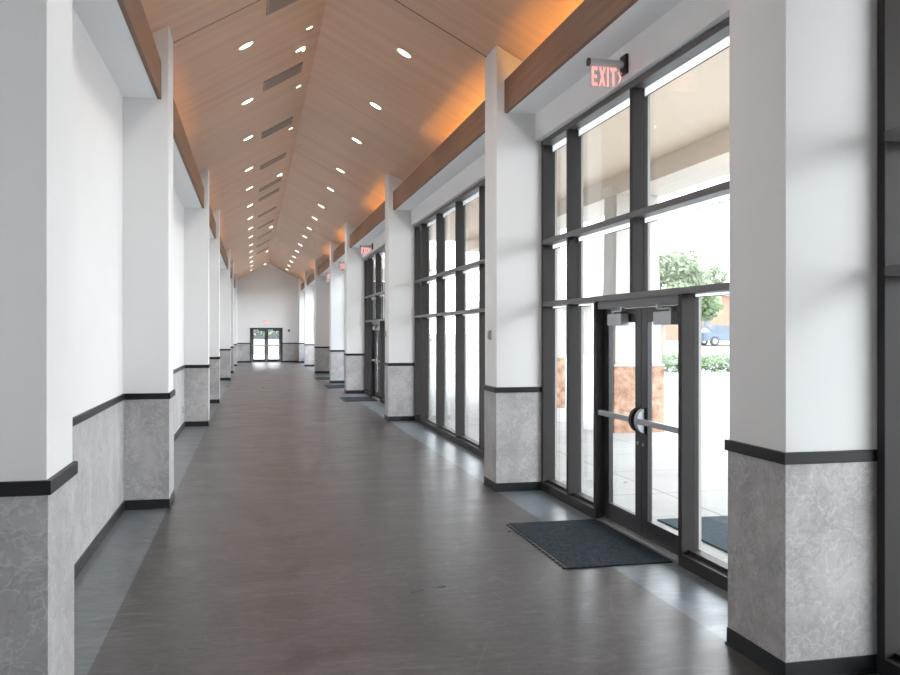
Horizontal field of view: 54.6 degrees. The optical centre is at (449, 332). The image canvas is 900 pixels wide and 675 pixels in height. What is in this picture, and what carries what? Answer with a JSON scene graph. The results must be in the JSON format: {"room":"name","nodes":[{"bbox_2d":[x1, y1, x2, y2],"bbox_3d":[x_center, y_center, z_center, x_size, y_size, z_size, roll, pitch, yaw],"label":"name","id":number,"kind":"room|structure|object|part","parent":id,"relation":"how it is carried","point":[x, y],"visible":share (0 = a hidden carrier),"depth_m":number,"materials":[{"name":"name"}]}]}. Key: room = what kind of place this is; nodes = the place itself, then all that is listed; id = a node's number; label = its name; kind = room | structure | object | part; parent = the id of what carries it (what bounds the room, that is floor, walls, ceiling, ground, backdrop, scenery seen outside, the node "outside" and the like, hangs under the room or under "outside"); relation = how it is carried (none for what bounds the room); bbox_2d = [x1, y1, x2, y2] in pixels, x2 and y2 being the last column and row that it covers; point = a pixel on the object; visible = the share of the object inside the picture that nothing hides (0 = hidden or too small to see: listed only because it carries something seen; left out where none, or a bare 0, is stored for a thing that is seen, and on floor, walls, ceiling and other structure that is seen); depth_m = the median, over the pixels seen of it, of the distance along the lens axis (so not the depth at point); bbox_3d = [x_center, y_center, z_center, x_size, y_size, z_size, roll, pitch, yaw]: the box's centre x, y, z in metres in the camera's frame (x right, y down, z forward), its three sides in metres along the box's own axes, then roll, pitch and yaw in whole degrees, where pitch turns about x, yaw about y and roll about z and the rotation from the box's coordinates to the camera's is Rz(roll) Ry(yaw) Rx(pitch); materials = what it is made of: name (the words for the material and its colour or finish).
{"room":"building corridor","nodes":[
{"label":"building corridor","id":0,"kind":"room"},
{"bbox_2d":[72,6,184,563],"bbox_3d":[-6.822,-0.650,23.730,0.222,5.020,61.300,0,0,-13],"label":"wall","id":1,"kind":"structure","parent":0,"point":[98,398],"depth_m":7.59,"materials":[{"name":"white paint"}]},
{"bbox_3d":[-6.724,0.671,23.752,0.022,0.063,61.300,0,0,-13],"label":"chair rail","id":2,"kind":"part","parent":1,"relation":"part of","materials":[{"name":"black"}]},
{"bbox_2d":[74,422,184,579],"bbox_3d":[-6.721,1.810,23.753,0.014,0.100,61.300,0,0,-13],"label":"baseboard","id":3,"kind":"structure","parent":1,"relation":"attached to","point":[84,558],"depth_m":7.66,"materials":[{"name":"black rubber"}]},
{"bbox_2d":[72,0,234,287],"bbox_3d":[-6.567,-2.485,23.787,0.345,0.030,61.300,0,0,-13],"label":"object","id":4,"kind":"structure","parent":1,"relation":"attached to","point":[104,21],"depth_m":7.79,"materials":[{"name":"white paint"}]},
{"bbox_2d":[141,0,323,279],"bbox_3d":[-5.769,-3.655,24.122,2.490,1.589,61.600,0,0,-13],"label":"ceiling","id":5,"kind":"structure","parent":0,"point":[212,79],"depth_m":13.33,"materials":[{"name":"brown wood"}]},
{"bbox_2d":[238,41,253,50],"bbox_3d":[-2.645,-3.720,11.295,0.215,0.130,0.190,0,0,-13],"label":"recessed light","id":6,"kind":"object","parent":5,"relation":"in","point":[244,46],"visible":1,"depth_m":11.29,"materials":[{"name":"beige"}]},
{"bbox_2d":[241,98,253,104],"bbox_3d":[-3.263,-3.720,14.026,0.215,0.130,0.190,0,0,-13],"label":"recessed light","id":7,"kind":"object","parent":5,"relation":"in","point":[250,99],"visible":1,"depth_m":14.02,"materials":[{"name":"beige"}]},
{"bbox_2d":[257,219,273,229],"bbox_3d":[-6.894,-4.042,32.582,0.606,0.364,0.540,0,0,-13],"label":"ceiling vent","id":8,"kind":"object","parent":5,"relation":"in","point":[273,219],"visible":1,"depth_m":32.53,"materials":[{"name":"brown metal"}]},
{"bbox_2d":[258,206,275,217],"bbox_3d":[-6.144,-4.042,29.265,0.606,0.364,0.540,0,0,-13],"label":"ceiling vent","id":9,"kind":"object","parent":5,"relation":"in","point":[273,208],"visible":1,"depth_m":29.25,"materials":[{"name":"brown metal"}]},
{"bbox_2d":[259,188,279,201],"bbox_3d":[-5.306,-4.042,25.559,0.606,0.364,0.540,0,0,-13],"label":"ceiling vent","id":10,"kind":"object","parent":5,"relation":"in","point":[278,189],"visible":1,"depth_m":25.53,"materials":[{"name":"brown metal"}]},
{"bbox_2d":[259,177,281,192],"bbox_3d":[-4.920,-4.042,23.852,0.606,0.364,0.540,0,0,-13],"label":"ceiling vent","id":11,"kind":"object","parent":5,"relation":"in","point":[279,179],"visible":1,"depth_m":23.82,"materials":[{"name":"brown metal"}]},
{"bbox_2d":[260,152,286,170],"bbox_3d":[-4.181,-4.042,20.585,0.606,0.364,0.540,0,0,-13],"label":"ceiling vent","id":12,"kind":"object","parent":5,"relation":"in","point":[282,156],"visible":1,"depth_m":20.56,"materials":[{"name":"brown metal"}]},
{"bbox_2d":[261,117,292,138],"bbox_3d":[-3.420,-4.042,17.220,0.606,0.364,0.540,0,0,-13],"label":"ceiling vent","id":13,"kind":"object","parent":5,"relation":"in","point":[287,122],"visible":1,"depth_m":17.20,"materials":[{"name":"brown metal"}]},
{"bbox_2d":[266,0,297,15],"bbox_3d":[-1.882,-4.042,10.421,0.606,0.364,0.540,0,0,-13],"label":"ceiling vent","id":14,"kind":"object","parent":5,"relation":"in","point":[273,6],"visible":1,"depth_m":10.50,"materials":[{"name":"brown metal"}]},
{"bbox_2d":[263,62,302,91],"bbox_3d":[-2.641,-4.042,13.777,0.606,0.364,0.540,0,0,-13],"label":"ceiling vent","id":15,"kind":"object","parent":5,"relation":"in","point":[296,69],"visible":1,"depth_m":13.75,"materials":[{"name":"brown metal"}]},
{"bbox_2d":[295,46,305,52],"bbox_3d":[-2.203,-4.174,12.830,0.170,0.104,0.150,0,0,-13],"label":"light","id":16,"kind":"object","parent":5,"relation":"attached to","point":[302,48],"visible":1,"depth_m":12.83,"materials":[{"name":"beige"}]},
{"bbox_2d":[254,355,278,358],"bbox_3d":[-39.321,1.935,91.351,43.600,0.150,84.450,0,0,-13],"label":"ground","id":17,"kind":"structure","parent":0,"point":[255,356],"depth_m":66.15,"materials":[{"name":"concrete"}]},
{"bbox_2d":[254,331,278,335],"bbox_3d":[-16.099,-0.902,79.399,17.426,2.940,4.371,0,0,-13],"label":"tree","id":18,"kind":"object","parent":17,"relation":"on","point":[258,331],"visible":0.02,"depth_m":78.78,"materials":[{"name":"green plant"}]},
{"bbox_2d":[254,282,384,338],"bbox_3d":[-19.320,-1.640,89.954,31.000,7.000,9.000,0,0,-13],"label":"building","id":19,"kind":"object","parent":17,"relation":"on","point":[274,335],"visible":0.02,"depth_m":86.33,"materials":[{"name":"grey"}]},
{"bbox_2d":[254,339,435,354],"bbox_3d":[-15.603,1.210,73.519,30.000,1.300,0.300,0,0,-13],"label":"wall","id":20,"kind":"structure","parent":17,"relation":"on","point":[258,350],"depth_m":73.43,"materials":[{"name":"white"}]},
{"bbox_2d":[237,263,297,360],"bbox_3d":[-11.205,-1.235,54.279,5.150,6.190,0.272,0,0,-13],"label":"wall","id":21,"kind":"structure","parent":0,"point":[267,292],"depth_m":54.13,"materials":[{"name":"white paint"}]},
{"bbox_2d":[117,0,234,286],"bbox_3d":[-6.379,-2.663,23.830,0.040,0.395,61.300,0,0,-13],"label":"trim","id":22,"kind":"structure","parent":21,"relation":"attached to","point":[133,12],"depth_m":8.74,"materials":[{"name":"brown wood"}]},
{"bbox_2d":[250,328,282,362],"bbox_3d":[-11.418,0.785,54.155,1.980,2.150,0.160,0,0,-13],"label":"door","id":23,"kind":"structure","parent":21,"relation":"in","point":[252,360],"depth_m":54.15,"materials":[{"name":"black metal"}]},
{"bbox_2d":[237,361,297,362],"bbox_3d":[-11.235,1.810,54.140,4.630,0.100,0.014,0,0,-13],"label":"baseboard","id":24,"kind":"structure","parent":21,"relation":"attached to","point":[237,361],"depth_m":53.84,"materials":[{"name":"black rubber"}]},
{"bbox_2d":[268,0,329,262],"bbox_3d":[-4.521,-4.328,24.250,0.070,0.045,61.300,0,0,-13],"label":"trim","id":25,"kind":"structure","parent":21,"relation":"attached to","point":[326,2],"depth_m":15.65,"materials":[{"name":"brown wood"}]},
{"bbox_2d":[301,0,637,290],"bbox_3d":[-2.619,-2.760,24.680,0.040,0.380,61.300,0,0,-13],"label":"trim","id":26,"kind":"structure","parent":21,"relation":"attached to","point":[590,18],"depth_m":9.54,"materials":[{"name":"brown wood"}]},
{"bbox_2d":[269,0,583,279],"bbox_3d":[-3.247,-3.679,24.692,2.680,1.543,61.600,0,0,-13],"label":"ceiling","id":27,"kind":"structure","parent":0,"point":[423,98],"depth_m":13.51,"materials":[{"name":"brown wood"}]},
{"bbox_2d":[369,102,381,109],"bbox_3d":[-1.237,-3.770,14.484,0.220,0.120,0.190,0,0,-13],"label":"recessed light","id":28,"kind":"object","parent":27,"relation":"in","point":[371,103],"visible":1,"depth_m":14.47,"materials":[{"name":"beige"}]},
{"bbox_2d":[396,48,411,58],"bbox_3d":[-0.619,-3.770,11.753,0.220,0.120,0.190,0,0,-13],"label":"recessed light","id":29,"kind":"object","parent":27,"relation":"in","point":[401,51],"visible":1,"depth_m":11.74,"materials":[{"name":"beige"}]},
{"bbox_2d":[74,362,877,674],"bbox_3d":[-4.331,1.920,24.293,4.930,0.120,61.300,0,0,-13],"label":"floor","id":30,"kind":"structure","parent":0,"point":[305,531],"depth_m":6.67,"materials":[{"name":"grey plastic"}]},
{"bbox_2d":[0,0,77,674],"bbox_3d":[-2.022,-0.700,4.000,0.478,5.119,0.599,0,0,-13],"label":"pillar","id":31,"kind":"structure","parent":30,"relation":"on","point":[38,470],"depth_m":3.77,"materials":[{"name":"white paint"}]},
{"bbox_3d":[-2.022,0.671,4.000,0.478,0.063,0.599,0,0,-13],"label":"chair rail","id":32,"kind":"part","parent":31,"relation":"part of","materials":[{"name":"black"}]},
{"bbox_2d":[123,25,174,509],"bbox_3d":[-3.255,-0.700,9.452,0.478,5.119,0.599,0,0,-13],"label":"pillar","id":33,"kind":"structure","parent":30,"relation":"on","point":[148,390],"depth_m":9.18,"materials":[{"name":"white paint"}]},
{"bbox_3d":[-3.255,0.671,9.452,0.478,0.063,0.599,0,0,-13],"label":"chair rail","id":34,"kind":"part","parent":33,"relation":"part of","materials":[{"name":"black"}]},
{"bbox_3d":[-3.256,1.810,9.452,0.476,0.100,0.595,0,0,-13],"label":"baseboard","id":35,"kind":"part","parent":33,"relation":"part of","materials":[{"name":"black rubber"}]},
{"bbox_2d":[184,169,209,426],"bbox_3d":[-5.084,-0.700,17.538,0.478,5.119,0.599,0,0,-13],"label":"pillar","id":36,"kind":"structure","parent":30,"relation":"on","point":[196,220],"depth_m":17.27,"materials":[{"name":"white paint"}]},
{"bbox_3d":[-5.084,0.671,17.538,0.478,0.063,0.599,0,0,-13],"label":"chair rail","id":37,"kind":"part","parent":36,"relation":"part of","materials":[{"name":"black"}]},
{"bbox_3d":[-5.085,1.810,17.538,0.476,0.100,0.595,0,0,-13],"label":"baseboard","id":38,"kind":"part","parent":36,"relation":"part of","materials":[{"name":"black rubber"}]},
{"bbox_2d":[209,209,220,402],"bbox_3d":[-6.353,-0.700,23.146,0.478,5.119,0.599,0,0,-13],"label":"pillar","id":39,"kind":"structure","parent":30,"relation":"on","point":[214,244],"depth_m":22.90,"materials":[{"name":"white paint"}]},
{"bbox_3d":[-6.354,1.810,23.146,0.476,0.100,0.595,0,0,-13],"label":"baseboard","id":40,"kind":"part","parent":39,"relation":"part of","materials":[{"name":"black rubber"}]},
{"bbox_2d":[220,249,230,379],"bbox_3d":[-8.845,-0.700,34.168,0.478,5.119,0.599,0,0,-13],"label":"pillar","id":41,"kind":"structure","parent":30,"relation":"on","point":[225,351],"depth_m":33.91,"materials":[{"name":"white paint"}]},
{"bbox_2d":[230,261,233,372],"bbox_3d":[-10.169,-0.700,40.020,0.478,5.119,0.599,0,0,-13],"label":"pillar","id":42,"kind":"structure","parent":30,"relation":"on","point":[231,263],"depth_m":39.78,"materials":[{"name":"white paint"}]},
{"bbox_2d":[234,274,236,365],"bbox_3d":[-12.066,-0.700,48.408,0.478,5.119,0.599,0,0,-13],"label":"pillar","id":43,"kind":"structure","parent":30,"relation":"on","point":[235,275],"depth_m":48.17,"materials":[{"name":"white paint"}]},
{"bbox_2d":[298,278,303,362],"bbox_3d":[-9.039,-0.747,54.022,0.697,5.215,1.214,0,0,-13],"label":"pillar","id":44,"kind":"structure","parent":30,"relation":"on","point":[300,281],"depth_m":53.41,"materials":[{"name":"white paint"}]},
{"bbox_2d":[304,271,314,366],"bbox_3d":[-7.665,-0.747,47.950,0.697,5.215,0.564,0,0,-13],"label":"pillar","id":45,"kind":"structure","parent":30,"relation":"on","point":[309,293],"depth_m":47.68,"materials":[{"name":"white paint"}]},
{"bbox_2d":[313,377,328,379],"bbox_3d":[-5.018,1.854,35.159,0.876,0.012,1.800,0,0,-13],"label":"floor mat","id":46,"kind":"object","parent":30,"relation":"on","point":[316,378],"visible":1,"depth_m":34.99,"materials":[{"name":"grey carpet"}]},
{"bbox_2d":[314,259,329,372],"bbox_3d":[-5.856,-0.747,39.952,0.697,5.215,0.564,0,0,-13],"label":"pillar","id":47,"kind":"structure","parent":30,"relation":"on","point":[322,289],"depth_m":39.69,"materials":[{"name":"white paint"}]},
{"bbox_3d":[-5.856,1.810,39.953,0.695,0.100,0.560,0,0,-13],"label":"baseboard","id":48,"kind":"part","parent":47,"relation":"part of","materials":[{"name":"black rubber"}]},
{"bbox_2d":[324,385,343,387],"bbox_3d":[-3.843,1.854,29.965,0.876,0.012,1.850,0,0,-13],"label":"floor mat","id":49,"kind":"object","parent":30,"relation":"on","point":[327,386],"visible":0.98,"depth_m":29.81,"materials":[{"name":"grey carpet"}]},
{"bbox_2d":[329,241,344,382],"bbox_3d":[-4.092,-0.747,32.149,0.697,5.215,0.564,0,0,-13],"label":"pillar","id":50,"kind":"structure","parent":30,"relation":"on","point":[337,275],"depth_m":31.88,"materials":[{"name":"white paint"}]},
{"bbox_3d":[-4.091,1.810,32.150,0.695,0.100,0.560,0,0,-13],"label":"baseboard","id":51,"kind":"part","parent":50,"relation":"part of","materials":[{"name":"black rubber"}]},
{"bbox_3d":[-4.092,0.671,32.149,0.697,0.063,0.564,0,0,-13],"label":"chair rail","id":52,"kind":"part","parent":50,"relation":"part of","materials":[{"name":"black"}]},
{"bbox_2d":[344,222,363,393],"bbox_3d":[-2.889,-0.747,26.834,0.697,5.215,0.564,0,0,-13],"label":"pillar","id":53,"kind":"structure","parent":30,"relation":"on","point":[354,263],"depth_m":26.56,"materials":[{"name":"white paint"}]},
{"bbox_3d":[-2.889,0.671,26.834,0.697,0.063,0.564,0,0,-13],"label":"chair rail","id":54,"kind":"part","parent":53,"relation":"part of","materials":[{"name":"black"}]},
{"bbox_3d":[-2.888,1.810,26.834,0.695,0.100,0.560,0,0,-13],"label":"baseboard","id":55,"kind":"part","parent":53,"relation":"part of","materials":[{"name":"black rubber"}]},
{"bbox_2d":[339,397,376,401],"bbox_3d":[-2.568,1.854,24.282,0.896,0.012,1.500,0,0,-13],"label":"floor mat","id":56,"kind":"object","parent":30,"relation":"on","point":[345,399],"visible":1,"depth_m":24.03,"materials":[{"name":"grey carpet"}]},
{"bbox_2d":[384,173,413,420],"bbox_3d":[-1.025,-0.747,18.592,0.697,5.215,0.564,0,0,-13],"label":"pillar","id":57,"kind":"structure","parent":30,"relation":"on","point":[399,231],"depth_m":18.32,"materials":[{"name":"white paint"}]},
{"bbox_3d":[-1.025,0.671,18.592,0.697,0.063,0.564,0,0,-13],"label":"chair rail","id":58,"kind":"part","parent":57,"relation":"part of","materials":[{"name":"black"}]},
{"bbox_3d":[-1.024,1.810,18.592,0.695,0.100,0.560,0,0,-13],"label":"baseboard","id":59,"kind":"part","parent":57,"relation":"part of","materials":[{"name":"black rubber"}]},
{"bbox_2d":[483,45,541,491],"bbox_3d":[0.806,-0.747,10.496,0.697,5.215,0.564,0,0,-13],"label":"pillar","id":60,"kind":"structure","parent":30,"relation":"on","point":[512,388],"depth_m":10.23,"materials":[{"name":"white paint"}]},
{"bbox_3d":[0.807,1.810,10.497,0.695,0.100,0.560,0,0,-13],"label":"baseboard","id":61,"kind":"part","parent":60,"relation":"part of","materials":[{"name":"black rubber"}]},
{"bbox_3d":[0.806,0.671,10.496,0.697,0.063,0.564,0,0,-13],"label":"chair rail","id":62,"kind":"part","parent":60,"relation":"part of","materials":[{"name":"black"}]},
{"bbox_2d":[506,519,672,568],"bbox_3d":[1.169,1.854,7.739,0.926,0.012,1.640,0,0,-13],"label":"floor mat","id":63,"kind":"object","parent":30,"relation":"on","point":[584,543],"visible":1,"depth_m":7.56,"materials":[{"name":"grey carpet"}]},
{"bbox_2d":[724,0,876,674],"bbox_3d":[2.050,-0.747,4.998,0.697,5.215,0.609,0,0,-13],"label":"pillar","id":64,"kind":"structure","parent":30,"relation":"on","point":[801,445],"depth_m":4.74,"materials":[{"name":"white paint"}]},
{"bbox_3d":[2.050,0.671,4.998,0.697,0.063,0.609,0,0,-13],"label":"chair rail","id":65,"kind":"part","parent":64,"relation":"part of","materials":[{"name":"black"}]},
{"bbox_3d":[2.050,1.810,4.998,0.695,0.100,0.605,0,0,-13],"label":"baseboard","id":66,"kind":"part","parent":64,"relation":"part of","materials":[{"name":"black rubber"}]},
{"bbox_2d":[314,0,728,290],"bbox_3d":[-2.087,-2.695,24.800,0.370,0.870,61.300,0,0,-13],"label":"wall","id":67,"kind":"structure","parent":0,"point":[688,20],"depth_m":8.12,"materials":[{"name":"white paint"}]},
{"bbox_2d":[360,243,372,253],"bbox_3d":[-2.322,-2.325,24.183,0.360,0.300,0.130,0,0,-13],"label":"exit sign","id":68,"kind":"object","parent":67,"relation":"attached to","point":[361,246],"visible":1,"depth_m":24.17,"materials":[{"name":"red plastic"}]},
{"bbox_2d":[364,245,384,403],"bbox_3d":[-1.665,-0.200,22.799,0.179,4.120,7.850,0,0,-13],"label":"window","id":69,"kind":"structure","parent":67,"relation":"in","point":[373,293],"depth_m":25.17,"materials":[{"name":"brown metal"}]},
{"bbox_3d":[-2.376,1.795,25.884,0.154,0.130,1.520,0,0,-13],"label":"sill","id":70,"kind":"part","parent":69,"relation":"part of","materials":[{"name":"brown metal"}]},
{"bbox_3d":[-2.146,-1.643,25.039,0.012,1.113,1.590,0,0,-13],"label":"glass pane","id":71,"kind":"part","parent":69,"relation":"part of","materials":[{"name":"clear glass"}]},
{"bbox_3d":[-2.146,-0.695,25.039,0.012,0.670,1.590,0,0,-13],"label":"glass pane","id":72,"kind":"part","parent":69,"relation":"part of","materials":[{"name":"clear glass"}]},
{"bbox_3d":[-1.676,-2.230,22.797,0.152,0.060,7.730,0,0,-13],"label":"head rail","id":73,"kind":"part","parent":69,"relation":"part of","materials":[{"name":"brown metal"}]},
{"bbox_2d":[372,321,379,401],"bbox_3d":[-2.000,0.777,24.231,0.150,2.165,1.750,0,0,-13],"label":"door","id":74,"kind":"structure","parent":69,"relation":"attached to","point":[376,359],"depth_m":24.55,"materials":[{"name":"black metal"}]},
{"bbox_3d":[-2.064,0.787,24.664,0.010,1.765,0.627,0,0,-13],"label":"glass pane","id":75,"kind":"part","parent":74,"relation":"part of","materials":[{"name":"clear glass"}]},
{"bbox_2d":[382,258,435,280],"bbox_3d":[-2.983,-2.640,37.260,3.380,0.400,8.000,0,0,-13],"label":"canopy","id":76,"kind":"object","parent":67,"relation":"attached to","point":[432,261],"depth_m":33.69,"materials":[{"name":"white"}]},
{"bbox_2d":[414,179,484,458],"bbox_3d":[0.188,-0.200,14.606,0.179,4.120,7.750,0,0,-13],"label":"window","id":77,"kind":"structure","parent":67,"relation":"in","point":[422,278],"depth_m":16.15,"materials":[{"name":"brown metal"}]},
{"bbox_3d":[0.176,1.795,14.604,0.154,0.130,7.750,0,0,-13],"label":"sill","id":78,"kind":"part","parent":77,"relation":"part of","materials":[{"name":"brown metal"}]},
{"bbox_3d":[0.177,-2.230,14.604,0.152,0.060,7.630,0,0,-13],"label":"head rail","id":79,"kind":"part","parent":77,"relation":"part of","materials":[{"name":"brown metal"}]},
{"bbox_2d":[302,0,682,290],"bbox_3d":[-2.436,-2.590,24.722,0.345,0.030,61.300,0,0,-13],"label":"trim","id":80,"kind":"structure","parent":67,"relation":"attached to","point":[643,13],"depth_m":8.76,"materials":[{"name":"white paint"}]},
{"bbox_2d":[586,53,628,86],"bbox_3d":[1.395,-2.325,7.749,0.360,0.300,0.130,0,0,-13],"label":"exit sign","id":81,"kind":"object","parent":67,"relation":"attached to","point":[623,63],"visible":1,"depth_m":7.73,"materials":[{"name":"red plastic"}]},
{"bbox_3d":[1.557,-2.390,7.785,0.028,0.170,0.130,0,0,-13],"label":"mounting plate","id":82,"kind":"part","parent":81,"relation":"part of","materials":[{"name":"black plastic"}]},
{"bbox_2d":[541,17,728,591],"bbox_3d":[1.721,-0.200,7.827,0.179,4.120,5.070,0,0,-13],"label":"window","id":83,"kind":"structure","parent":67,"relation":"in","point":[635,95],"depth_m":8.09,"materials":[{"name":"brown metal"}]},
{"bbox_3d":[1.327,1.795,9.512,0.154,0.130,1.610,0,0,-13],"label":"sill","id":84,"kind":"part","parent":83,"relation":"part of","materials":[{"name":"brown metal"}]},
{"bbox_3d":[1.710,-2.230,7.825,0.152,0.060,4.950,0,0,-13],"label":"head rail","id":85,"kind":"part","parent":83,"relation":"part of","materials":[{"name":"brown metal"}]},
{"bbox_2d":[596,295,677,563],"bbox_3d":[1.710,0.777,7.830,0.150,2.165,1.720,0,0,-13],"label":"door","id":86,"kind":"structure","parent":83,"relation":"attached to","point":[639,526],"depth_m":7.85,"materials":[{"name":"black metal"}]},
{"bbox_3d":[1.583,-0.207,8.208,0.040,0.065,0.254,0,0,-13],"label":"closer arm","id":87,"kind":"part","parent":86,"relation":"part of","materials":[{"name":"grey metal"}]},
{"bbox_3d":[1.726,0.790,7.774,0.012,0.240,0.090,0,0,-13],"label":"latch plate","id":88,"kind":"part","parent":86,"relation":"part of","materials":[{"name":"black plastic"}]},
{"bbox_3d":[1.794,-0.207,7.278,0.040,0.065,0.254,0,0,-13],"label":"closer arm","id":89,"kind":"part","parent":86,"relation":"part of","materials":[{"name":"grey metal"}]},
{"bbox_3d":[2.090,1.795,6.142,0.154,0.130,1.620,0,0,-13],"label":"sill","id":90,"kind":"part","parent":83,"relation":"part of","materials":[{"name":"brown metal"}]},
{"bbox_2d":[877,0,899,674],"bbox_3d":[2.580,-0.200,4.029,0.179,4.120,1.520,0,0,-13],"label":"window","id":91,"kind":"structure","parent":67,"relation":"in","point":[888,11],"depth_m":4.71,"materials":[{"name":"brown metal"}]},
{"bbox_3d":[2.568,1.795,4.026,0.154,0.130,1.520,0,0,-13],"label":"sill","id":92,"kind":"part","parent":91,"relation":"part of","materials":[{"name":"brown metal"}]},
{"bbox_2d":[377,334,728,378],"bbox_3d":[55.660,1.135,102.043,146.400,1.750,105.500,0,0,-13],"label":"ground","id":93,"kind":"structure","parent":0,"point":[472,352],"depth_m":52.47,"materials":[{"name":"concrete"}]},
{"bbox_2d":[466,299,591,353],"bbox_3d":[5.203,-0.215,58.591,6.800,3.750,8.800,0,0,-13],"label":"building","id":94,"kind":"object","parent":93,"relation":"on","point":[587,310],"visible":0.12,"depth_m":55.32,"materials":[{"name":"beige paint"}]},
{"bbox_3d":[5.995,0.410,54.634,2.600,2.300,0.070,0,0,-13],"label":"garage door","id":95,"kind":"part","parent":94,"relation":"part of","materials":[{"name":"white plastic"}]},
{"bbox_2d":[593,292,728,339],"bbox_3d":[28.414,-1.440,87.422,27.000,5.000,7.000,0,0,-13],"label":"building","id":96,"kind":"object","parent":93,"relation":"on","point":[723,319],"visible":0.04,"depth_m":83.76,"materials":[{"name":"beige paint"}]},
{"bbox_2d":[659,248,710,357],"bbox_3d":[11.209,-1.238,45.873,4.661,6.406,3.889,0,0,40],"label":"tree","id":97,"kind":"object","parent":93,"relation":"on","point":[676,270],"visible":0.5,"depth_m":44.70,"materials":[{"name":"green plant"}]},
{"bbox_2d":[661,351,728,372],"bbox_3d":[13.094,1.400,40.673,11.076,1.085,1.522,0,0,-13],"label":"hedge","id":98,"kind":"object","parent":93,"relation":"on","point":[722,365],"visible":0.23,"depth_m":40.17,"materials":[{"name":"green plant"}]},
{"bbox_2d":[688,278,723,321],"bbox_3d":[15.101,-0.894,53.744,3.608,5.120,4.317,0,0,-1],"label":"tree","id":99,"kind":"object","parent":93,"relation":"on","point":[710,306],"visible":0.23,"depth_m":52.87,"materials":[{"name":"green plant"}]},
{"bbox_2d":[692,265,728,329],"bbox_3d":[18.837,-2.134,65.903,3.818,6.199,5.322,0,0,7],"label":"tree","id":100,"kind":"object","parent":93,"relation":"on","point":[717,270],"visible":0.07,"depth_m":63.67,"materials":[{"name":"green plant"}]},
{"bbox_2d":[701,325,728,345],"bbox_3d":[20.323,0.208,64.267,4.400,1.496,1.820,0,0,-13],"label":"car","id":101,"kind":"object","parent":93,"relation":"on","point":[714,334],"visible":0.4,"depth_m":63.24,"materials":[{"name":"blue paint"}]},
{"bbox_2d":[430,375,728,562],"bbox_3d":[29.417,1.935,14.087,56.400,0.150,54.500,0,0,-13],"label":"ground","id":102,"kind":"structure","parent":0,"point":[714,388],"depth_m":14.09,"materials":[{"name":"concrete"}]},
{"bbox_2d":[557,228,565,407],"bbox_3d":[2.270,-0.355,21.695,1.020,4.430,0.740,0,0,-13],"label":"stone column","id":103,"kind":"structure","parent":102,"relation":"on","point":[560,358],"depth_m":21.45,"materials":[{"name":"stone"}]},
{"bbox_2d":[603,194,664,432],"bbox_3d":[3.439,-0.355,16.526,1.020,4.430,0.740,0,0,-13],"label":"stone column","id":104,"kind":"structure","parent":102,"relation":"on","point":[616,252],"depth_m":16.18,"materials":[{"name":"paint"}]},
{"bbox_2d":[430,48,728,251],"bbox_3d":[3.352,-3.005,10.498,3.930,0.870,35.000,0,0,-13],"label":"canopy","id":105,"kind":"object","parent":104,"relation":"on","point":[689,115],"visible":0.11,"depth_m":13.34,"materials":[{"name":"beige paint"}]},
{"bbox_2d":[657,516,727,552],"bbox_3d":[2.847,1.853,7.923,1.250,0.015,1.700,0,0,-13],"label":"floor mat","id":106,"kind":"object","parent":102,"relation":"on","point":[714,529],"visible":0.24,"depth_m":8.16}
]}

